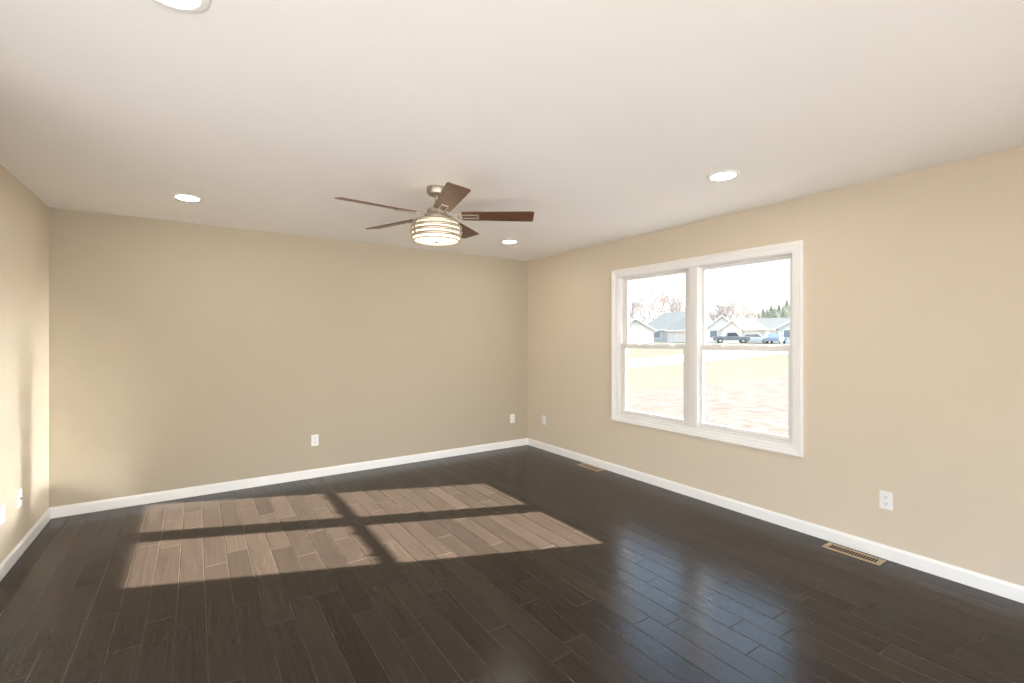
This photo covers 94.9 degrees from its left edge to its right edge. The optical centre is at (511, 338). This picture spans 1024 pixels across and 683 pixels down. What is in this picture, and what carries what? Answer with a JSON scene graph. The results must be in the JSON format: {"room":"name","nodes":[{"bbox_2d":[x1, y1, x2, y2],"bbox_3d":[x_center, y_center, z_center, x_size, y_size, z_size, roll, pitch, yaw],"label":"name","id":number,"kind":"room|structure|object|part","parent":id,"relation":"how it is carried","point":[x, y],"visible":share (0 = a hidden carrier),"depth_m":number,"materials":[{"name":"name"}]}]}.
{"room":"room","nodes":[
{"label":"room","id":0,"kind":"room"},
{"bbox_2d":[0,164,48,562],"bbox_3d":[-1.760,0.199,0.793,0.120,2.460,6.880,0,0,-34],"label":"wall","id":1,"kind":"structure","parent":0,"point":[24,218],"depth_m":3.10,"materials":[{"name":"beige paint"}]},
{"bbox_2d":[0,503,4,524],"bbox_3d":[-3.029,1.042,2.796,0.008,0.114,0.070,0,0,-34],"label":"wall outlet","id":2,"kind":"object","parent":1,"relation":"attached to","point":[2,507],"visible":1,"depth_m":2.78,"materials":[{"name":"white plastic"}]},
{"bbox_2d":[18,489,22,508],"bbox_3d":[-3.207,1.043,3.068,0.016,0.114,0.070,0,0,-34],"label":"outlet","id":3,"kind":"object","parent":1,"relation":"attached to","point":[20,497],"visible":1,"depth_m":3.06,"materials":[{"name":"white plastic"}]},
{"bbox_2d":[0,508,50,580],"bbox_3d":[-2.886,1.366,2.588,0.014,0.086,2.616,0,0,-34],"label":"baseboard","id":4,"kind":"structure","parent":1,"relation":"attached to","point":[23,544],"depth_m":3.09,"materials":[{"name":"white paint"}]},
{"bbox_2d":[49,207,527,506],"bbox_3d":[-1.743,0.199,5.022,4.866,2.460,0.120,0,0,-34],"label":"wall","id":5,"kind":"structure","parent":0,"point":[182,355],"depth_m":4.47,"materials":[{"name":"beige paint"}]},
{"bbox_2d":[49,438,527,518],"bbox_3d":[-1.705,1.366,4.966,4.626,0.086,0.014,0,0,-34],"label":"baseboard","id":6,"kind":"structure","parent":5,"relation":"attached to","point":[120,502],"depth_m":4.48,"materials":[{"name":"white paint"}]},
{"bbox_2d":[311,434,318,445],"bbox_3d":[-2.001,1.032,4.771,0.070,0.114,0.008,0,0,-34],"label":"wall outlet","id":7,"kind":"object","parent":5,"relation":"attached to","point":[314,438],"visible":1,"depth_m":4.77,"materials":[{"name":"white plastic"}]},
{"bbox_2d":[510,414,514,422],"bbox_3d":[0.008,1.041,6.121,0.070,0.114,0.008,0,0,-34],"label":"wall outlet","id":8,"kind":"object","parent":5,"relation":"attached to","point":[512,416],"visible":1,"depth_m":6.12,"materials":[{"name":"white plastic"}]},
{"bbox_2d":[0,0,1023,260],"bbox_3d":[0.210,-1.131,2.117,4.866,0.200,7.120,0,0,-34],"label":"ceiling","id":9,"kind":"structure","parent":0,"point":[606,121],"depth_m":2.07,"materials":[{"name":"white paint"}]},
{"bbox_2d":[151,0,209,12],"bbox_3d":[-1.007,-1.027,1.387,0.196,0.007,0.196,0,0,-34],"label":"recessed light","id":10,"kind":"object","parent":9,"relation":"in","point":[185,6],"visible":1,"depth_m":1.45,"materials":[{"name":"white paint"}]},
{"bbox_2d":[171,194,203,201],"bbox_3d":[-2.370,-1.027,3.433,0.196,0.007,0.196,0,0,-34],"label":"recessed light","id":11,"kind":"object","parent":9,"relation":"in","point":[184,197],"visible":1,"depth_m":3.42,"materials":[{"name":"white paint"}]},
{"bbox_2d":[335,182,533,245],"bbox_3d":[-0.539,-0.842,3.180,1.261,0.378,1.295,0,0,-34],"label":"ceiling fan","id":12,"kind":"object","parent":9,"relation":"hanging from","point":[436,227],"visible":1,"depth_m":3.12,"materials":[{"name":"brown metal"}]},
{"bbox_3d":[-0.845,-0.839,2.952,0.492,0.007,0.140,0,13,-38],"label":"blade","id":13,"kind":"part","parent":12,"relation":"part of","materials":[{"name":"brown wood"}]},
{"bbox_3d":[-0.861,-0.839,3.443,0.492,0.006,0.140,0,13,34],"label":"blade","id":14,"kind":"part","parent":12,"relation":"part of","materials":[{"name":"brown wood"}]},
{"bbox_3d":[-0.515,-0.730,3.208,0.326,0.137,0.326,0,0,-34],"label":"lamp glass","id":15,"kind":"part","parent":12,"relation":"part of","materials":[{"name":"white glass"}]},
{"bbox_3d":[-0.373,-0.839,2.815,0.140,0.006,0.492,13,-4,-19],"label":"blade","id":16,"kind":"part","parent":12,"relation":"part of","materials":[{"name":"brown wood"}]},
{"bbox_3d":[-0.399,-0.839,3.610,0.140,0.006,0.492,-13,-4,16],"label":"blade","id":17,"kind":"part","parent":12,"relation":"part of","materials":[{"name":"brown wood"}]},
{"bbox_3d":[-0.098,-0.839,3.222,0.492,0.006,0.140,0,-12,-2],"label":"blade","id":18,"kind":"part","parent":12,"relation":"part of","materials":[{"name":"brown wood"}]},
{"bbox_2d":[500,240,518,243],"bbox_3d":[-0.026,-1.027,4.992,0.196,0.007,0.196,0,0,-34],"label":"recessed light","id":19,"kind":"object","parent":9,"relation":"in","point":[502,241],"visible":1,"depth_m":4.97,"materials":[{"name":"white paint"}]},
{"bbox_2d":[706,170,739,181],"bbox_3d":[1.334,-1.027,2.972,0.196,0.007,0.196,0,0,-34],"label":"recessed light","id":20,"kind":"object","parent":9,"relation":"in","point":[725,175],"visible":1,"depth_m":2.96,"materials":[{"name":"white paint"}]},
{"bbox_2d":[0,445,1023,682],"bbox_3d":[0.210,1.469,2.117,4.866,0.120,7.120,0,0,-34],"label":"floor","id":21,"kind":"structure","parent":0,"point":[525,563],"depth_m":2.61,"materials":[{"name":"brown wood"}]},
{"bbox_2d":[577,463,603,471],"bbox_3d":[0.860,1.406,5.138,0.112,0.006,0.325,0,0,-34],"label":"floor vent","id":22,"kind":"object","parent":21,"relation":"in","point":[585,465],"visible":1,"depth_m":5.13,"materials":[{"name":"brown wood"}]},
{"bbox_2d":[822,542,885,565],"bbox_3d":[2.233,1.406,3.077,0.112,0.006,0.325,0,0,-34],"label":"floor vent","id":23,"kind":"object","parent":21,"relation":"in","point":[856,554],"visible":1,"depth_m":3.07,"materials":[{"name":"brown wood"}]},
{"bbox_2d":[528,146,1023,585],"bbox_3d":[2.179,0.199,3.441,0.120,2.460,6.880,0,0,-34],"label":"wall","id":24,"kind":"structure","parent":0,"point":[913,282],"depth_m":3.05,"materials":[{"name":"beige paint"}]},
{"bbox_2d":[542,415,545,424],"bbox_3d":[0.403,1.035,5.969,0.008,0.114,0.070,0,0,-34],"label":"wall outlet","id":25,"kind":"object","parent":24,"relation":"attached to","point":[543,417],"visible":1,"depth_m":5.96,"materials":[{"name":"white plastic"}]},
{"bbox_2d":[611,240,802,456],"bbox_3d":[1.640,0.072,4.234,0.150,1.581,1.888,0,0,-34],"label":"window","id":26,"kind":"structure","parent":24,"relation":"in","point":[692,423],"depth_m":4.14,"materials":[{"name":"white paint"}]},
{"bbox_3d":[1.382,0.417,4.581,0.036,0.715,0.838,0,0,-34],"label":"sash","id":27,"kind":"part","parent":26,"relation":"part of","materials":[{"name":"clear glass"}]},
{"bbox_3d":[1.411,-0.272,4.600,0.026,0.722,0.838,0,0,-34],"label":"sash","id":28,"kind":"part","parent":26,"relation":"part of","materials":[{"name":"clear glass"}]},
{"bbox_3d":[1.884,0.417,3.833,0.036,0.715,0.784,0,0,-34],"label":"sash","id":29,"kind":"part","parent":26,"relation":"part of","materials":[{"name":"clear glass"}]},
{"bbox_3d":[1.913,-0.272,3.852,0.026,0.722,0.784,0,0,-34],"label":"sash","id":30,"kind":"part","parent":26,"relation":"part of","materials":[{"name":"clear glass"}]},
{"bbox_2d":[528,438,1023,602],"bbox_3d":[2.127,1.366,3.398,0.014,0.086,6.866,0,0,-34],"label":"baseboard","id":31,"kind":"structure","parent":24,"relation":"attached to","point":[1009,590],"depth_m":3.28,"materials":[{"name":"white paint"}]},
{"bbox_2d":[879,490,892,510],"bbox_3d":[2.393,1.035,3.007,0.008,0.114,0.070,0,0,-34],"label":"wall outlet","id":32,"kind":"object","parent":24,"relation":"attached to","point":[885,498],"visible":1,"depth_m":3.00,"materials":[{"name":"white plastic"}]},
{"label":"outside","id":33,"kind":"structure","parent":0,"visible":0},
{"bbox_2d":[627,342,789,435],"bbox_3d":[10.884,1.269,55.512,320.000,1.120,260.000,0,0,-34],"label":"ground","id":34,"kind":"structure","parent":33,"point":[751,393],"depth_m":16.58,"materials":[{"name":"green plant"}]},
{"bbox_2d":[629,298,645,320],"bbox_3d":[29.928,-6.297,124.700,11.392,15.150,10.796,0,0,-34],"label":"bare tree","id":35,"kind":"object","parent":34,"relation":"on","point":[633,308],"visible":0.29,"depth_m":123.00,"materials":[{"name":"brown plant"}]},
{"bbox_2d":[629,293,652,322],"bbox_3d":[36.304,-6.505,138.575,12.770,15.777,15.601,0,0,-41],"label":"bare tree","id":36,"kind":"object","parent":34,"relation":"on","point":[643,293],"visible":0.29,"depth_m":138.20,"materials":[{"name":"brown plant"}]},
{"bbox_2d":[629,318,656,342],"bbox_3d":[17.645,-1.047,77.358,10.800,4.890,10.850,0,0,11],"label":"house","id":37,"kind":"structure","parent":34,"relation":"on","point":[639,332],"depth_m":71.85,"materials":[{"name":"white"}]},
{"bbox_3d":[18.660,-0.202,72.055,4.400,2.200,0.080,0,0,11],"label":"frame","id":38,"kind":"part","parent":37,"relation":"part of","materials":[{"name":"white"}]},
{"bbox_2d":[630,293,665,323],"bbox_3d":[36.400,-5.632,123.854,11.556,13.827,9.430,0,0,41],"label":"bare tree","id":39,"kind":"object","parent":34,"relation":"on","point":[648,306],"visible":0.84,"depth_m":123.33,"materials":[{"name":"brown plant"}]},
{"bbox_2d":[629,281,677,321],"bbox_3d":[38.895,-7.598,130.709,14.705,18.167,17.965,0,0,26],"label":"bare tree","id":40,"kind":"object","parent":34,"relation":"on","point":[662,293],"visible":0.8,"depth_m":131.19,"materials":[{"name":"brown plant"}]},
{"bbox_2d":[637,278,679,319],"bbox_3d":[51.515,-9.801,162.166,17.089,22.726,16.194,0,0,34],"label":"bare tree","id":41,"kind":"object","parent":34,"relation":"on","point":[654,317],"visible":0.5,"depth_m":161.53,"materials":[{"name":"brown plant"}]},
{"bbox_2d":[659,286,684,311],"bbox_3d":[52.644,-7.897,148.941,12.798,18.765,15.683,0,0,19],"label":"bare tree","id":42,"kind":"object","parent":34,"relation":"on","point":[672,301],"visible":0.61,"depth_m":149.13,"materials":[{"name":"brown plant"}]},
{"bbox_2d":[666,295,684,311],"bbox_3d":[45.431,-5.547,124.564,9.639,13.527,10.172,0,0,12],"label":"bare tree","id":43,"kind":"object","parent":34,"relation":"on","point":[676,306],"visible":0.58,"depth_m":125.46,"materials":[{"name":"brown plant"}]},
{"bbox_2d":[647,312,712,341],"bbox_3d":[35.858,-2.241,99.860,16.100,7.100,16.350,0,0,26],"label":"house","id":44,"kind":"structure","parent":34,"relation":"on","point":[670,326],"depth_m":98.50,"materials":[{"name":"grey"}]},
{"bbox_2d":[710,350,712,361],"bbox_3d":[14.015,1.079,33.000,0.180,1.320,0.500,0,0,-4],"label":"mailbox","id":45,"kind":"object","parent":34,"relation":"on","point":[711,351],"visible":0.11,"depth_m":32.95,"materials":[{"name":"white"}]},
{"bbox_2d":[708,307,719,320],"bbox_3d":[50.224,-3.795,120.290,7.324,9.739,6.940,0,0,-11],"label":"bare tree","id":46,"kind":"object","parent":34,"relation":"on","point":[711,314],"visible":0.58,"depth_m":120.98,"materials":[{"name":"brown plant"}]},
{"bbox_2d":[706,300,734,318],"bbox_3d":[53.543,-4.726,123.085,8.083,11.852,9.905,0,0,-25],"label":"bare tree","id":47,"kind":"object","parent":34,"relation":"on","point":[729,306],"visible":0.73,"depth_m":122.41,"materials":[{"name":"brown plant"}]},
{"bbox_2d":[706,293,741,319],"bbox_3d":[63.923,-6.798,143.569,11.567,16.232,12.206,0,0,-33],"label":"bare tree","id":48,"kind":"object","parent":34,"relation":"on","point":[736,294],"visible":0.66,"depth_m":142.10,"materials":[{"name":"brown plant"}]},
{"bbox_2d":[713,332,750,342],"bbox_3d":[34.518,-0.151,73.993,5.242,1.720,1.970,0,0,19],"label":"pickup truck","id":49,"kind":"object","parent":34,"relation":"on","point":[729,335],"visible":0.96,"depth_m":73.16,"materials":[{"name":"paint"}]},
{"bbox_2d":[706,315,767,342],"bbox_3d":[39.160,-1.361,82.544,9.900,5.340,11.750,0,0,23],"label":"house","id":50,"kind":"structure","parent":34,"relation":"on","point":[721,325],"depth_m":79.71,"materials":[{"name":"white"}]},
{"bbox_3d":[36.284,-0.291,77.713,2.500,2.200,0.080,0,0,23],"label":"frame","id":51,"kind":"part","parent":50,"relation":"part of","materials":[{"name":"white"}]},
{"bbox_2d":[724,300,749,321],"bbox_3d":[70.594,-5.632,147.637,9.430,13.827,11.556,0,0,42],"label":"bare tree","id":52,"kind":"object","parent":34,"relation":"on","point":[739,309],"visible":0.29,"depth_m":147.14,"materials":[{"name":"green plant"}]},
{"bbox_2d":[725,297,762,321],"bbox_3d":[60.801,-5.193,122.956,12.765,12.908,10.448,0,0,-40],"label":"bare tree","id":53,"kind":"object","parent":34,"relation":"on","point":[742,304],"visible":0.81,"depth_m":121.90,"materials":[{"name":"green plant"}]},
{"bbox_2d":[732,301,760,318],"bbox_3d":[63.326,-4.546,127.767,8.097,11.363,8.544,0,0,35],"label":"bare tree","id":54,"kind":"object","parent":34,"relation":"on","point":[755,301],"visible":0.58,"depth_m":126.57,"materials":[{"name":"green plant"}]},
{"bbox_2d":[744,334,765,342],"bbox_3d":[38.815,-0.041,74.990,4.442,1.500,1.830,0,0,27],"label":"parked car","id":55,"kind":"object","parent":34,"relation":"on","point":[754,337],"visible":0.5,"depth_m":74.24,"materials":[{"name":"silver metal"}]},
{"bbox_2d":[764,309,769,317],"bbox_3d":[65.096,-3.303,119.992,5.339,8.744,5.452,0,0,-5],"label":"evergreen tree","id":56,"kind":"object","parent":34,"relation":"on","point":[766,312],"visible":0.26,"depth_m":119.88,"materials":[{"name":"green plant"}]},
{"bbox_2d":[753,318,789,341],"bbox_3d":[55.272,-1.541,99.356,14.000,5.700,9.850,0,0,25],"label":"house","id":57,"kind":"structure","parent":34,"relation":"on","point":[770,324],"depth_m":97.28,"materials":[{"name":"grey"}]},
{"bbox_2d":[768,305,775,317],"bbox_3d":[71.711,-4.089,129.920,6.945,10.460,6.889,0,0,-35],"label":"evergreen tree","id":58,"kind":"object","parent":34,"relation":"on","point":[771,307],"visible":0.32,"depth_m":129.73,"materials":[{"name":"green plant"}]},
{"bbox_2d":[771,307,778,317],"bbox_3d":[67.198,-3.526,120.044,5.755,9.230,5.635,0,0,25],"label":"evergreen tree","id":59,"kind":"object","parent":34,"relation":"on","point":[774,310],"visible":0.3,"depth_m":119.74,"materials":[{"name":"green plant"}]},
{"bbox_2d":[765,334,785,343],"bbox_3d":[37.667,0.009,67.016,1.830,1.400,4.242,0,0,41],"label":"parked car","id":60,"kind":"object","parent":34,"relation":"on","point":[770,337],"visible":1,"depth_m":65.78,"materials":[{"name":"blue paint"}]},
{"bbox_2d":[775,304,783,316],"bbox_3d":[73.800,-4.177,130.008,7.017,10.653,7.074,0,0,-6],"label":"evergreen tree","id":61,"kind":"object","parent":34,"relation":"on","point":[779,306],"visible":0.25,"depth_m":129.85,"materials":[{"name":"green plant"}]},
{"bbox_2d":[775,321,789,342],"bbox_3d":[46.124,-1.336,73.340,8.200,5.290,9.850,0,0,34],"label":"house","id":62,"kind":"structure","parent":34,"relation":"on","point":[784,329],"depth_m":71.03,"materials":[{"name":"white"}]},
{"bbox_2d":[779,305,786,317],"bbox_3d":[69.837,-3.748,120.964,6.058,9.715,5.932,0,0,-36],"label":"evergreen tree","id":63,"kind":"object","parent":34,"relation":"on","point":[783,306],"visible":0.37,"depth_m":120.88,"materials":[{"name":"green plant"}]},
{"bbox_2d":[782,300,789,317],"bbox_3d":[76.745,-4.844,131.083,8.039,12.106,7.974,0,0,24],"label":"evergreen tree","id":64,"kind":"object","parent":34,"relation":"on","point":[786,305],"visible":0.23,"depth_m":130.94,"materials":[{"name":"green plant"}]},
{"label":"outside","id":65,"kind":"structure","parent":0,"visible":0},
{"bbox_2d":[627,344,789,367],"bbox_3d":[48.614,1.299,67.497,144.000,1.240,17.800,0,0,-34],"label":"street","id":66,"kind":"structure","parent":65,"point":[722,354],"depth_m":37.27,"materials":[{"name":"grey asphalt"}]}
]}

